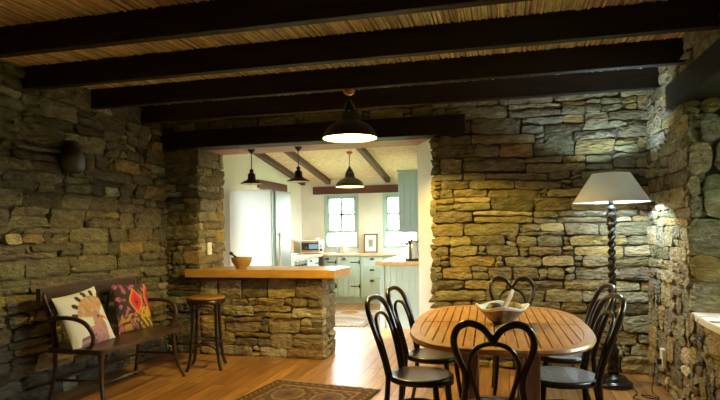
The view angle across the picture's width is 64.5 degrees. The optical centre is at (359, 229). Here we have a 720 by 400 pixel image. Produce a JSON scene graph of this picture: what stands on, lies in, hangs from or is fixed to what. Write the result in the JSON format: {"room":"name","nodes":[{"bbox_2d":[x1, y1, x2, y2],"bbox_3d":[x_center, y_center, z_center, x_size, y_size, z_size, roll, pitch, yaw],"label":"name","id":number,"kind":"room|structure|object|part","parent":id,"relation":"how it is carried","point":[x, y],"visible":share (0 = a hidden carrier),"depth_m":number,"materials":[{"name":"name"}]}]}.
{"room":"traditional dwelling","nodes":[
{"label":"traditional dwelling","id":0,"kind":"room"},
{"bbox_2d":[0,61,170,399],"bbox_3d":[-3.236,0.007,3.259,0.522,2.810,7.890,-1,0,14],"label":"wall","id":1,"kind":"structure","parent":0,"point":[108,220],"depth_m":4.99,"materials":[{"name":"stone"}]},
{"bbox_2d":[57,140,84,173],"bbox_3d":[-2.514,-0.637,4.988,0.171,0.288,0.278,-1,0,14],"label":"wall ornament","id":2,"kind":"object","parent":1,"relation":"attached to","point":[71,159],"visible":1,"depth_m":4.92,"materials":[{"name":"brown wood"}]},
{"bbox_2d":[221,154,301,265],"bbox_3d":[-1.862,-0.266,9.488,0.350,3.300,4.860,-1,0,14],"label":"wall","id":3,"kind":"structure","parent":0,"point":[236,168],"depth_m":9.17,"materials":[{"name":"paint"}]},
{"bbox_2d":[257,179,286,191],"bbox_3d":[-1.576,-0.770,10.062,0.130,0.140,1.260,-1,0,14],"label":"lintel","id":4,"kind":"object","parent":3,"relation":"attached to","point":[267,185],"visible":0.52,"depth_m":9.94,"materials":[{"name":"red wood"}]},
{"bbox_2d":[265,145,416,180],"bbox_3d":[-0.244,-1.399,8.931,3.790,0.914,5.120,-1,0,14],"label":"ceiling","id":5,"kind":"structure","parent":0,"point":[333,164],"depth_m":9.91,"materials":[{"name":"beige paint"}]},
{"bbox_2d":[253,153,304,184],"bbox_3d":[-1.706,-1.285,9.263,0.090,0.800,4.510,-1,0,14],"label":"rafter","id":6,"kind":"object","parent":5,"relation":"attached to","point":[262,156],"visible":0.24,"depth_m":10.02,"materials":[{"name":"brown wood"}]},
{"bbox_2d":[283,152,330,184],"bbox_3d":[-1.188,-1.292,9.129,0.090,0.800,4.510,-1,0,14],"label":"rafter","id":7,"kind":"object","parent":5,"relation":"attached to","point":[293,155],"visible":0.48,"depth_m":10.10,"materials":[{"name":"brown wood"}]},
{"bbox_2d":[335,151,363,187],"bbox_3d":[-0.170,-0.990,9.337,0.474,0.574,0.474,-1,0,14],"label":"pendant lamp","id":8,"kind":"object","parent":5,"relation":"hanging from","point":[349,181],"visible":1,"depth_m":9.24,"materials":[{"name":"black metal"}]},
{"bbox_2d":[355,148,389,182],"bbox_3d":[-0.027,-1.307,8.829,0.090,0.800,4.510,-1,0,14],"label":"rafter","id":9,"kind":"object","parent":5,"relation":"attached to","point":[368,157],"visible":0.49,"depth_m":9.77,"materials":[{"name":"brown wood"}]},
{"bbox_2d":[0,0,685,106],"bbox_3d":[-0.660,-1.388,2.330,6.110,0.127,8.390,-1,0,14],"label":"ceiling","id":10,"kind":"structure","parent":0,"point":[12,12],"depth_m":3.80,"materials":[{"name":"brown wood"}]},
{"bbox_2d":[0,0,531,57],"bbox_3d":[-0.473,-1.256,3.245,5.310,0.195,0.075,-1,0,14],"label":"ceiling beam","id":11,"kind":"structure","parent":10,"relation":"attached to","point":[215,17],"depth_m":3.34,"materials":[{"name":"black wood"}]},
{"bbox_2d":[19,0,719,90],"bbox_3d":[-0.283,-1.259,3.981,5.310,0.195,0.075,-1,0,14],"label":"ceiling beam","id":12,"kind":"structure","parent":10,"relation":"attached to","point":[669,16],"depth_m":3.81,"materials":[{"name":"black wood"}]},
{"bbox_2d":[91,37,687,109],"bbox_3d":[-0.090,-1.261,4.727,5.310,0.195,0.075,-1,0,14],"label":"ceiling beam","id":13,"kind":"structure","parent":10,"relation":"attached to","point":[667,52],"depth_m":4.57,"materials":[{"name":"black wood"}]},
{"bbox_2d":[323,88,376,142],"bbox_3d":[-0.087,-0.963,4.745,0.454,0.407,0.454,-1,0,14],"label":"pendant lamp","id":14,"kind":"object","parent":13,"relation":"hanging from","point":[349,129],"visible":1,"depth_m":4.68,"materials":[{"name":"black metal"}]},
{"bbox_2d":[139,67,660,123],"bbox_3d":[0.100,-1.264,5.462,5.310,0.195,0.075,-1,0,14],"label":"ceiling beam","id":15,"kind":"structure","parent":10,"relation":"attached to","point":[623,80],"depth_m":5.31,"materials":[{"name":"black wood"}]},
{"bbox_2d":[41,303,673,399],"bbox_3d":[-0.052,1.421,4.821,6.450,0.120,13.300,-1,0,14],"label":"floor","id":16,"kind":"structure","parent":0,"point":[356,361],"depth_m":5.30,"materials":[{"name":"brown wood"}]},
{"bbox_2d":[36,276,185,399],"bbox_3d":[-2.070,0.919,4.928,0.584,0.948,1.213,-1,0,14],"label":"settee","id":17,"kind":"object","parent":16,"relation":"on","point":[135,337],"visible":0.69,"depth_m":4.66,"materials":[{"name":"brown wood"}]},
{"bbox_3d":[-2.432,0.715,4.456,0.121,0.456,0.039,-1,0,-6],"label":"post","id":18,"kind":"part","parent":17,"relation":"part of","materials":[{"name":"brown wood"}]},
{"bbox_3d":[-2.413,1.168,4.472,0.097,0.454,0.036,-1,0,-4],"label":"leg","id":19,"kind":"part","parent":17,"relation":"part of","materials":[{"name":"brown wood"}]},
{"bbox_3d":[-2.219,0.797,4.388,0.427,0.284,0.093,-1,0,15],"label":"armrest","id":20,"kind":"part","parent":17,"relation":"part of","materials":[{"name":"brown wood"}]},
{"bbox_2d":[52,287,114,354],"bbox_3d":[-2.212,0.717,4.592,0.200,0.486,0.505,-1,0,12],"label":"cushion","id":21,"kind":"object","parent":17,"relation":"on","point":[85,305],"visible":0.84,"depth_m":4.53,"materials":[{"name":"fabric"}]},
{"bbox_3d":[-2.338,0.512,4.996,0.040,0.127,1.200,-1,0,15],"label":"rail","id":22,"kind":"part","parent":17,"relation":"part of","materials":[{"name":"brown wood"}]},
{"bbox_3d":[-1.970,1.168,4.366,0.041,0.448,0.131,-1,0,-35],"label":"leg","id":23,"kind":"part","parent":17,"relation":"part of","materials":[{"name":"brown wood"}]},
{"bbox_3d":[-2.051,0.932,4.923,0.500,0.040,1.140,-1,0,15],"label":"seat","id":24,"kind":"part","parent":17,"relation":"part of","materials":[{"name":"brown wood"}]},
{"bbox_2d":[111,283,152,333],"bbox_3d":[-2.083,0.707,5.230,0.170,0.465,0.470,-1,0,23],"label":"cushion","id":25,"kind":"object","parent":17,"relation":"on","point":[131,304],"visible":0.99,"depth_m":5.15,"materials":[{"name":"fabric"}]},
{"bbox_3d":[-2.148,1.165,5.495,0.097,0.454,0.036,-1,0,33],"label":"leg","id":26,"kind":"part","parent":17,"relation":"part of","materials":[{"name":"brown wood"}]},
{"bbox_3d":[-1.939,0.794,5.472,0.427,0.284,0.093,-1,0,15],"label":"armrest","id":27,"kind":"part","parent":17,"relation":"part of","materials":[{"name":"brown wood"}]},
{"bbox_3d":[-1.710,1.165,5.373,0.131,0.448,0.041,-1,0,-26],"label":"leg","id":28,"kind":"part","parent":17,"relation":"part of","materials":[{"name":"brown wood"}]},
{"bbox_2d":[185,294,226,371],"bbox_3d":[-1.541,1.027,5.732,0.388,0.721,0.388,-1,0,-6],"label":"bar stool","id":29,"kind":"object","parent":16,"relation":"on","point":[207,299],"visible":1,"depth_m":5.62,"materials":[{"name":"black wood"}]},
{"bbox_3d":[-1.666,1.045,5.580,0.032,0.687,0.106,-1,0,39],"label":"leg","id":30,"kind":"part","parent":29,"relation":"part of","materials":[{"name":"black wood"}]},
{"bbox_3d":[-1.692,1.046,5.856,0.106,0.687,0.032,-1,0,40],"label":"leg","id":31,"kind":"part","parent":29,"relation":"part of","materials":[{"name":"black wood"}]},
{"bbox_3d":[-1.546,0.677,5.732,0.388,0.022,0.388,-1,0,-5],"label":"seat","id":32,"kind":"part","parent":29,"relation":"part of","materials":[{"name":"brown wood"}]},
{"bbox_3d":[-1.545,0.709,5.732,0.382,0.042,0.382,-1,0,-5],"label":"seat frame","id":33,"kind":"part","parent":29,"relation":"part of","materials":[{"name":"brown wood"}]},
{"bbox_3d":[-1.390,1.042,5.607,0.106,0.687,0.032,-1,0,40],"label":"leg","id":34,"kind":"part","parent":29,"relation":"part of","materials":[{"name":"black wood"}]},
{"bbox_3d":[-1.416,1.042,5.883,0.032,0.687,0.106,-1,0,39],"label":"leg","id":35,"kind":"part","parent":29,"relation":"part of","materials":[{"name":"black wood"}]},
{"bbox_2d":[230,189,290,265],"bbox_3d":[-1.432,0.404,8.428,0.757,1.950,0.600,-1,0,14],"label":"fridge","id":36,"kind":"object","parent":16,"relation":"on","point":[260,220],"visible":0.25,"depth_m":8.15,"materials":[{"name":"white metal"}]},
{"bbox_3d":[-1.147,0.320,8.117,0.047,0.560,0.026,-1,0,15],"label":"handle","id":37,"kind":"part","parent":36,"relation":"part of","materials":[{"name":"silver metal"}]},
{"bbox_3d":[-1.142,0.045,8.352,0.055,1.230,0.596,-1,0,15],"label":"door","id":38,"kind":"part","parent":36,"relation":"part of","materials":[{"name":"grey metal"}]},
{"bbox_2d":[200,278,335,358],"bbox_3d":[-1.015,0.949,6.403,1.455,0.868,0.546,-1,0,14],"label":"half wall","id":39,"kind":"structure","parent":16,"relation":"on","point":[266,317],"depth_m":6.17,"materials":[{"name":"stone"}]},
{"bbox_2d":[185,266,349,278],"bbox_3d":[-1.008,0.467,6.393,1.735,0.088,0.670,-1,0,14],"label":"countertop","id":40,"kind":"structure","parent":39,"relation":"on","point":[315,272],"depth_m":6.13,"materials":[{"name":"brown wood"}]},
{"bbox_2d":[231,257,251,268],"bbox_3d":[-1.312,0.364,6.331,0.230,0.125,0.230,-1,0,14],"label":"bowl","id":41,"kind":"object","parent":40,"relation":"on","point":[240,262],"visible":0.98,"depth_m":6.25,"materials":[{"name":"brown wood"}]},
{"bbox_2d":[295,259,306,265],"bbox_3d":[-1.246,0.939,9.694,0.640,0.875,0.598,-1,0,14],"label":"base cabinet","id":42,"kind":"object","parent":16,"relation":"on","point":[303,262],"visible":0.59,"depth_m":9.64,"materials":[{"name":"green paint"}]},
{"bbox_2d":[236,379,381,399],"bbox_3d":[-0.600,1.361,4.250,1.002,0.013,1.724,-1,0,23],"label":"patterned rug","id":43,"kind":"object","parent":16,"relation":"on","point":[281,389],"visible":1,"depth_m":4.76,"materials":[{"name":"fabric"}]},
{"bbox_2d":[306,257,318,265],"bbox_3d":[-1.102,0.937,10.287,0.621,0.875,0.618,-1,0,14],"label":"base cabinet","id":44,"kind":"object","parent":16,"relation":"on","point":[310,261],"visible":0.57,"depth_m":10.23,"materials":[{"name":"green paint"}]},
{"bbox_2d":[323,256,337,302],"bbox_3d":[-0.488,0.929,10.948,0.268,0.875,0.621,-1,0,14],"label":"base cabinet","id":45,"kind":"object","parent":16,"relation":"on","point":[328,260],"visible":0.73,"depth_m":10.67,"materials":[{"name":"green paint"}]},
{"bbox_2d":[337,256,361,302],"bbox_3d":[-0.139,0.924,10.858,0.448,0.875,0.621,-1,0,14],"label":"base cabinet","id":46,"kind":"object","parent":16,"relation":"on","point":[349,286],"visible":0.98,"depth_m":10.59,"materials":[{"name":"green paint"}]},
{"bbox_2d":[335,309,379,326],"bbox_3d":[-0.261,1.356,8.903,1.006,0.013,1.705,-1,0,11],"label":"rug","id":47,"kind":"object","parent":16,"relation":"on","point":[343,317],"visible":0.56,"depth_m":8.81,"materials":[{"name":"fabric"}]},
{"bbox_2d":[361,256,383,303],"bbox_3d":[0.292,0.919,10.748,0.438,0.875,0.619,-1,0,14],"label":"base cabinet","id":48,"kind":"object","parent":16,"relation":"on","point":[370,272],"visible":0.73,"depth_m":10.49,"materials":[{"name":"green paint"}]},
{"bbox_3d":[0.223,0.792,10.489,0.416,0.190,0.024,-1,0,15],"label":"drawer","id":49,"kind":"part","parent":48,"relation":"part of","materials":[{"name":"green paint"}]},
{"bbox_3d":[0.227,1.067,10.489,0.416,0.340,0.024,-1,0,15],"label":"drawer","id":50,"kind":"part","parent":48,"relation":"part of","materials":[{"name":"green paint"}]},
{"bbox_3d":[0.221,0.592,10.489,0.416,0.190,0.024,-1,0,15],"label":"drawer","id":51,"kind":"part","parent":48,"relation":"part of","materials":[{"name":"green paint"}]},
{"bbox_2d":[380,265,418,328],"bbox_3d":[0.930,0.915,8.986,0.793,0.865,2.420,-1,0,14],"label":"base cabinet","id":52,"kind":"object","parent":16,"relation":"on","point":[406,278],"depth_m":7.84,"materials":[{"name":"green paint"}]},
{"bbox_3d":[0.316,0.923,7.926,0.060,0.865,0.060,-1,0,15],"label":"corner post","id":53,"kind":"part","parent":52,"relation":"part of","materials":[{"name":"blue paint"}]},
{"bbox_2d":[375,254,418,265],"bbox_3d":[0.912,0.455,8.984,0.815,0.053,2.470,-1,0,14],"label":"countertop","id":54,"kind":"structure","parent":52,"relation":"on","point":[398,260],"depth_m":7.85,"materials":[{"name":"brown wood"}]},
{"bbox_2d":[404,239,418,260],"bbox_3d":[0.741,0.274,7.987,0.225,0.310,0.201,-1,0,33],"label":"kettle","id":55,"kind":"object","parent":54,"relation":"on","point":[412,254],"visible":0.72,"depth_m":7.92,"materials":[{"name":"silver metal"}]},
{"bbox_2d":[365,295,453,399],"bbox_3d":[0.319,0.889,3.585,0.538,0.942,0.406,-1,0,22],"label":"dining chair","id":56,"kind":"object","parent":16,"relation":"on","point":[409,376],"visible":1,"depth_m":3.53,"materials":[{"name":"black wood"}]},
{"bbox_3d":[0.141,1.125,3.489,0.102,0.475,0.037,-1,0,9],"label":"leg","id":57,"kind":"part","parent":56,"relation":"part of","materials":[{"name":"black wood"}]},
{"bbox_3d":[0.255,1.123,3.779,0.102,0.475,0.037,-1,0,34],"label":"leg","id":58,"kind":"part","parent":56,"relation":"part of","materials":[{"name":"black wood"}]},
{"bbox_3d":[0.380,0.901,3.561,0.380,0.015,0.380,-1,0,21],"label":"seat","id":59,"kind":"part","parent":56,"relation":"part of","materials":[{"name":"black wood"}]},
{"bbox_3d":[0.380,0.912,3.561,0.406,0.036,0.406,-1,0,21],"label":"seat frame","id":60,"kind":"part","parent":56,"relation":"part of","materials":[{"name":"black wood"}]},
{"bbox_3d":[0.473,1.140,3.363,0.036,0.436,0.106,-1,0,-40],"label":"leg","id":61,"kind":"part","parent":56,"relation":"part of","materials":[{"name":"black wood"}]},
{"bbox_3d":[0.583,1.139,3.645,0.106,0.436,0.036,-1,0,-7],"label":"leg","id":62,"kind":"part","parent":56,"relation":"part of","materials":[{"name":"black wood"}]},
{"bbox_2d":[385,286,461,399],"bbox_3d":[0.474,0.887,4.166,0.538,0.942,0.406,-1,0,22],"label":"dining chair","id":63,"kind":"object","parent":16,"relation":"on","point":[418,355],"visible":0.7,"depth_m":4.11,"materials":[{"name":"black wood"}]},
{"bbox_3d":[0.294,1.123,4.073,0.102,0.475,0.037,-1,0,10],"label":"leg","id":64,"kind":"part","parent":63,"relation":"part of","materials":[{"name":"black wood"}]},
{"bbox_3d":[0.414,1.121,4.361,0.102,0.475,0.037,-1,0,35],"label":"leg","id":65,"kind":"part","parent":63,"relation":"part of","materials":[{"name":"black wood"}]},
{"bbox_3d":[0.535,0.899,4.141,0.380,0.015,0.380,-1,0,23],"label":"seat","id":66,"kind":"part","parent":63,"relation":"part of","materials":[{"name":"black wood"}]},
{"bbox_3d":[0.535,0.910,4.141,0.406,0.036,0.406,-1,0,23],"label":"seat frame","id":67,"kind":"part","parent":63,"relation":"part of","materials":[{"name":"black wood"}]},
{"bbox_3d":[0.624,1.138,3.942,0.036,0.436,0.106,-1,0,-39],"label":"leg","id":68,"kind":"part","parent":63,"relation":"part of","materials":[{"name":"black wood"}]},
{"bbox_3d":[0.740,1.137,4.221,0.106,0.436,0.036,-1,0,-6],"label":"leg","id":69,"kind":"part","parent":63,"relation":"part of","materials":[{"name":"black wood"}]},
{"bbox_2d":[450,320,537,399],"bbox_3d":[0.659,0.879,2.785,0.406,0.952,0.508,-1,0,14],"label":"dining chair","id":70,"kind":"object","parent":16,"relation":"on","point":[467,374],"visible":1,"depth_m":2.59,"materials":[{"name":"black wood"}]},
{"bbox_3d":[0.673,0.897,2.835,0.380,0.015,0.380,-1,0,15],"label":"seat","id":71,"kind":"part","parent":70,"relation":"part of","materials":[{"name":"black wood"}]},
{"bbox_2d":[410,305,595,399],"bbox_3d":[0.899,0.973,3.686,1.083,0.750,1.714,-1,0,13],"label":"dining table","id":72,"kind":"object","parent":16,"relation":"on","point":[558,333],"visible":0.8,"depth_m":3.28,"materials":[{"name":"brown wood"}]},
{"bbox_3d":[0.637,0.991,3.313,0.085,0.722,0.075,-1,0,13],"label":"leg","id":73,"kind":"part","parent":72,"relation":"part of","materials":[{"name":"brown wood"}]},
{"bbox_3d":[0.819,0.988,4.133,0.085,0.722,0.075,-1,0,13],"label":"leg","id":74,"kind":"part","parent":72,"relation":"part of","materials":[{"name":"brown wood"}]},
{"bbox_2d":[475,300,529,324],"bbox_3d":[0.902,0.532,3.623,0.339,0.131,0.322,-1,0,14],"label":"fruit bowl","id":75,"kind":"object","parent":72,"relation":"on","point":[500,315],"visible":0.91,"depth_m":3.54,"materials":[{"name":"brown ceramic"}]},
{"bbox_2d":[485,303,502,308],"bbox_3d":[0.864,0.520,3.632,0.130,0.111,0.128,-1,0,7],"label":"gourd","id":76,"kind":"object","parent":75,"relation":"in","point":[491,305],"visible":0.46,"depth_m":3.61,"materials":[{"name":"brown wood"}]},
{"bbox_2d":[503,289,513,306],"bbox_3d":[0.920,0.461,3.599,0.123,0.176,0.016,-1,0,-12],"label":"serving spoon","id":77,"kind":"object","parent":75,"relation":"in","point":[511,293],"visible":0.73,"depth_m":3.60,"materials":[{"name":"beige wood"}]},
{"bbox_2d":[507,302,521,308],"bbox_3d":[0.980,0.498,3.642,0.104,0.082,0.104,-1,0,14],"label":"gourd","id":78,"kind":"object","parent":75,"relation":"in","point":[511,304],"visible":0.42,"depth_m":3.61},
{"bbox_3d":[0.894,0.612,3.686,1.083,0.028,1.714,-1,0,12],"label":"frame","id":79,"kind":"part","parent":72,"relation":"part of","materials":[{"name":"brown wood"}]},
{"bbox_3d":[1.161,0.984,4.058,0.085,0.722,0.075,-1,0,12],"label":"leg","id":80,"kind":"part","parent":72,"relation":"part of","materials":[{"name":"brown wood"}]},
{"bbox_3d":[0.979,0.986,3.238,0.085,0.722,0.075,-1,0,12],"label":"leg","id":81,"kind":"part","parent":72,"relation":"part of","materials":[{"name":"brown wood"}]},
{"bbox_2d":[488,276,534,395],"bbox_3d":[1.257,0.872,4.668,0.406,0.952,0.508,-1,0,11],"label":"dining chair","id":82,"kind":"object","parent":16,"relation":"on","point":[496,359],"visible":0.45,"depth_m":4.83,"materials":[{"name":"black wood"}]},
{"bbox_3d":[1.137,1.112,4.844,0.037,0.475,0.102,-1,0,-1],"label":"leg","id":83,"kind":"part","parent":82,"relation":"part of","materials":[{"name":"black wood"}]},
{"bbox_3d":[1.071,1.132,4.495,0.036,0.436,0.106,-1,0,40],"label":"leg","id":84,"kind":"part","parent":82,"relation":"part of","materials":[{"name":"black wood"}]},
{"bbox_2d":[540,283,616,399],"bbox_3d":[1.506,0.864,4.064,0.575,0.961,0.434,-1,0,7],"label":"dining chair","id":85,"kind":"object","parent":16,"relation":"on","point":[574,358],"visible":0.37,"depth_m":3.89,"materials":[{"name":"black wood"}]},
{"bbox_3d":[1.437,0.878,4.073,0.407,0.015,0.407,-1,0,7],"label":"seat","id":86,"kind":"part","parent":85,"relation":"part of","materials":[{"name":"black wood"}]},
{"bbox_3d":[1.437,0.889,4.073,0.434,0.037,0.434,-1,0,7],"label":"seat frame","id":87,"kind":"part","parent":85,"relation":"part of","materials":[{"name":"black wood"}]},
{"bbox_3d":[1.629,1.101,3.880,0.110,0.484,0.040,-1,0,20],"label":"leg","id":88,"kind":"part","parent":85,"relation":"part of","materials":[{"name":"black wood"}]},
{"bbox_2d":[540,293,626,399],"bbox_3d":[1.288,0.867,3.462,0.575,0.961,0.434,-1,0,6],"label":"dining chair","id":89,"kind":"object","parent":16,"relation":"on","point":[556,377],"visible":0.87,"depth_m":3.33,"materials":[{"name":"black wood"}]},
{"bbox_3d":[1.040,1.128,3.323,0.113,0.445,0.039,-1,0,-23],"label":"leg","id":90,"kind":"part","parent":89,"relation":"part of","materials":[{"name":"black wood"}]},
{"bbox_3d":[1.218,0.881,3.468,0.407,0.015,0.407,-1,0,5],"label":"seat","id":91,"kind":"part","parent":89,"relation":"part of","materials":[{"name":"black wood"}]},
{"bbox_3d":[1.218,0.892,3.468,0.434,0.037,0.434,-1,0,6],"label":"seat frame","id":92,"kind":"part","parent":89,"relation":"part of","materials":[{"name":"black wood"}]},
{"bbox_3d":[1.450,1.103,3.614,0.110,0.484,0.040,-1,0,-7],"label":"leg","id":93,"kind":"part","parent":89,"relation":"part of","materials":[{"name":"black wood"}]},
{"bbox_3d":[1.417,1.103,3.282,0.110,0.484,0.040,-1,0,18],"label":"leg","id":94,"kind":"part","parent":89,"relation":"part of","materials":[{"name":"black wood"}]},
{"bbox_2d":[573,172,650,390],"bbox_3d":[2.158,0.424,4.887,0.616,1.815,0.616,-1,0,14],"label":"floor lamp","id":95,"kind":"object","parent":16,"relation":"on","point":[610,188],"visible":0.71,"depth_m":4.78,"materials":[{"name":"black wood"}]},
{"bbox_3d":[2.148,-0.359,4.887,0.616,0.247,0.616,-1,0,15],"label":"lamp shade","id":96,"kind":"part","parent":95,"relation":"part of","materials":[{"name":"fabric"}]},
{"bbox_2d":[633,362,659,399],"bbox_3d":[2.299,1.207,4.601,0.191,0.254,0.426,-1,0,23],"label":"power cord","id":97,"kind":"object","parent":16,"relation":"on","point":[655,362],"visible":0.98,"depth_m":4.59,"materials":[{"name":"black plastic"}]},
{"bbox_3d":[-1.399,0.941,9.139,0.621,0.875,0.548,-1,0,15],"label":"base cabinet","id":98,"kind":"object","parent":16,"relation":"on","visible":0},
{"bbox_2d":[291,252,405,260],"bbox_3d":[-0.373,0.466,9.908,2.295,0.043,2.595,-1,0,14],"label":"countertop","id":99,"kind":"structure","parent":98,"relation":"on","point":[305,255],"depth_m":10.53,"materials":[{"name":"brown wood"}]},
{"bbox_2d":[291,239,293,253],"bbox_3d":[-1.301,0.316,10.770,0.048,0.279,0.220,-1,0,14],"label":"chopping board","id":100,"kind":"object","parent":99,"relation":"on","point":[292,246],"visible":0.47,"depth_m":10.80,"materials":[{"name":"brown wood"}]},
{"bbox_2d":[300,240,323,253],"bbox_3d":[-0.928,0.321,10.990,0.440,0.260,0.369,-1,0,-8],"label":"microwave","id":101,"kind":"object","parent":99,"relation":"on","point":[306,246],"visible":1,"depth_m":10.83,"materials":[{"name":"white metal"}]},
{"bbox_3d":[-0.948,0.319,10.835,0.320,0.205,0.012,-1,0,-8],"label":"door","id":102,"kind":"part","parent":101,"relation":"part of","materials":[{"name":"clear glass"}]},
{"bbox_3d":[-0.946,0.401,10.827,0.300,0.030,0.005,-1,0,-8],"label":"rail","id":103,"kind":"part","parent":101,"relation":"part of","materials":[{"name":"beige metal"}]},
{"bbox_2d":[341,244,348,252],"bbox_3d":[-0.309,0.355,11.043,0.119,0.175,0.146,-1,0,-43],"label":"jug","id":104,"kind":"object","parent":99,"relation":"on","point":[344,249],"visible":1,"depth_m":11.01,"materials":[{"name":"beige ceramic"}]},
{"bbox_2d":[364,234,377,252],"bbox_3d":[0.207,0.256,11.052,0.270,0.360,0.051,-1,0,14],"label":"framed picture","id":105,"kind":"object","parent":99,"relation":"on","point":[370,240],"visible":1,"depth_m":11.05,"materials":[{"name":"brown wood"}]},
{"bbox_2d":[369,239,372,246],"bbox_3d":[0.207,0.251,11.051,0.085,0.140,0.003,-1,-5,15],"label":"print","id":106,"kind":"object","parent":105,"relation":"attached to","point":[370,240],"depth_m":11.05,"materials":[{"name":"paper"}]},
{"bbox_2d":[301,177,418,265],"bbox_3d":[0.539,-0.147,11.196,3.440,3.000,0.350,-1,0,14],"label":"wall","id":107,"kind":"structure","parent":0,"point":[370,205],"depth_m":11.16,"materials":[{"name":"paint"}]},
{"bbox_2d":[324,194,358,248],"bbox_3d":[-0.359,-0.170,11.299,0.710,1.070,0.070,-1,0,14],"label":"window","id":108,"kind":"structure","parent":107,"relation":"in","point":[327,198],"depth_m":11.28,"materials":[{"name":"white wood"}]},
{"bbox_3d":[-0.361,-0.292,11.299,0.600,0.716,0.060,-1,0,15],"label":"sash","id":109,"kind":"part","parent":108,"relation":"part of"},
{"bbox_2d":[313,184,397,194],"bbox_3d":[0.105,-0.791,11.151,2.120,0.150,0.150,-1,0,14],"label":"lintel","id":110,"kind":"object","parent":107,"relation":"attached to","point":[393,187],"visible":0.56,"depth_m":11.11,"materials":[{"name":"red wood"}]},
{"bbox_2d":[382,193,417,247],"bbox_3d":[0.788,-0.185,11.003,0.700,1.070,0.070,-1,0,14],"label":"window","id":111,"kind":"structure","parent":107,"relation":"in","point":[385,196],"depth_m":11.04,"materials":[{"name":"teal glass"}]},
{"bbox_3d":[0.786,-0.307,11.003,0.590,0.716,0.060,-1,0,15],"label":"sash","id":112,"kind":"part","parent":111,"relation":"part of","materials":[{"name":"wood"}]},
{"bbox_2d":[163,90,650,373],"bbox_3d":[0.477,-0.237,6.070,5.610,3.218,0.648,-1,0,14],"label":"wall","id":113,"kind":"structure","parent":0,"point":[505,190],"depth_m":5.51,"materials":[{"name":"stone"}]},
{"bbox_2d":[207,242,211,254],"bbox_3d":[-1.720,0.212,6.540,0.019,0.140,0.090,-1,0,14],"label":"light switch","id":114,"kind":"object","parent":113,"relation":"attached to","point":[209,244],"visible":1,"depth_m":6.53,"materials":[{"name":"white plastic"}]},
{"bbox_2d":[159,114,465,150],"bbox_3d":[-0.631,-1.017,6.099,3.470,0.190,0.240,-1,0,14],"label":"lintel beam","id":115,"kind":"structure","parent":113,"relation":"attached to","point":[419,127],"depth_m":6.00,"materials":[{"name":"black wood"}]},
{"bbox_2d":[204,139,428,154],"bbox_3d":[-0.468,-1.020,6.408,2.810,0.188,0.440,-1,0,14],"label":"board","id":116,"kind":"object","parent":113,"relation":"attached to","point":[413,142],"visible":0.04,"depth_m":6.38,"materials":[{"name":"brown wood"}]},
{"bbox_2d":[240,149,262,184],"bbox_3d":[-1.237,-0.714,6.515,0.256,0.404,0.256,-1,0,14],"label":"pendant lamp","id":117,"kind":"object","parent":116,"relation":"hanging from","point":[251,180],"visible":1,"depth_m":6.49,"materials":[{"name":"black metal"}]},
{"bbox_3d":[-1.236,-0.611,6.515,0.256,0.173,0.256,-1,0,15],"label":"lamp shade","id":118,"kind":"part","parent":117,"relation":"part of","materials":[{"name":"black metal"}]},
{"bbox_2d":[287,146,309,182],"bbox_3d":[-0.686,-0.724,6.352,0.256,0.399,0.256,-1,0,14],"label":"pendant lamp","id":119,"kind":"object","parent":116,"relation":"hanging from","point":[298,177],"visible":1,"depth_m":6.32,"materials":[{"name":"black metal"}]},
{"bbox_3d":[-0.684,-0.623,6.352,0.256,0.173,0.256,-1,0,15],"label":"lamp shade","id":120,"kind":"part","parent":119,"relation":"part of","materials":[{"name":"black metal"}]},
{"bbox_2d":[418,137,434,347],"bbox_3d":[0.800,0.200,6.038,0.440,2.300,0.510,-1,0,14],"label":"trim","id":121,"kind":"structure","parent":113,"relation":"attached to","point":[425,166],"depth_m":6.10,"materials":[{"name":"paint"}]},
{"bbox_2d":[417,145,419,316],"bbox_3d":[1.376,-0.308,8.469,0.350,3.300,4.510,-1,0,14],"label":"wall","id":122,"kind":"structure","parent":0,"point":[417,145],"depth_m":6.33,"materials":[{"name":"paint"}]},
{"bbox_2d":[397,169,417,232],"bbox_3d":[0.948,-0.430,8.781,0.620,0.925,0.820,-1,0,14],"label":"upper cabinet","id":123,"kind":"object","parent":122,"relation":"attached to","point":[407,179],"visible":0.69,"depth_m":8.44,"materials":[{"name":"blue paint"}]},
{"bbox_3d":[0.625,-0.406,8.668,0.020,0.865,0.360,-1,0,15],"label":"door","id":124,"kind":"part","parent":123,"relation":"part of","materials":[{"name":"blue paint"}]},
{"bbox_3d":[0.943,-0.872,8.781,0.620,0.040,0.820,-1,0,15],"label":"cornice","id":125,"kind":"part","parent":123,"relation":"part of","materials":[{"name":"blue paint"}]},
{"bbox_2d":[645,15,719,399],"bbox_3d":[2.001,-0.060,1.770,0.612,2.811,7.630,-1,0,14],"label":"wall","id":126,"kind":"structure","parent":0,"point":[683,160],"depth_m":4.15,"materials":[{"name":"stone"}]},
{"bbox_2d":[656,348,665,367],"bbox_3d":[2.445,1.038,4.639,0.060,0.150,0.085,-1,0,14],"label":"wall socket","id":127,"kind":"object","parent":126,"relation":"attached to","point":[661,361],"visible":1,"depth_m":4.60,"materials":[{"name":"white plastic"}]},
{"bbox_3d":[2.460,1.038,4.635,0.030,0.150,0.085,-1,0,15],"label":"plate","id":128,"kind":"part","parent":127,"relation":"part of","materials":[{"name":"white plastic"}]},
{"bbox_2d":[665,38,719,109],"bbox_3d":[2.354,-1.016,3.163,0.620,0.190,2.410,-1,0,14],"label":"lintel","id":129,"kind":"object","parent":126,"relation":"attached to","point":[700,80],"visible":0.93,"depth_m":3.75,"materials":[{"name":"black wood"}]},
{"bbox_2d":[692,312,719,334],"bbox_3d":[2.373,0.604,3.132,0.570,0.050,1.748,-1,0,14],"label":"windowsill","id":130,"kind":"structure","parent":126,"relation":"attached to","point":[704,321],"depth_m":3.74,"materials":[{"name":"paint"}]}
]}

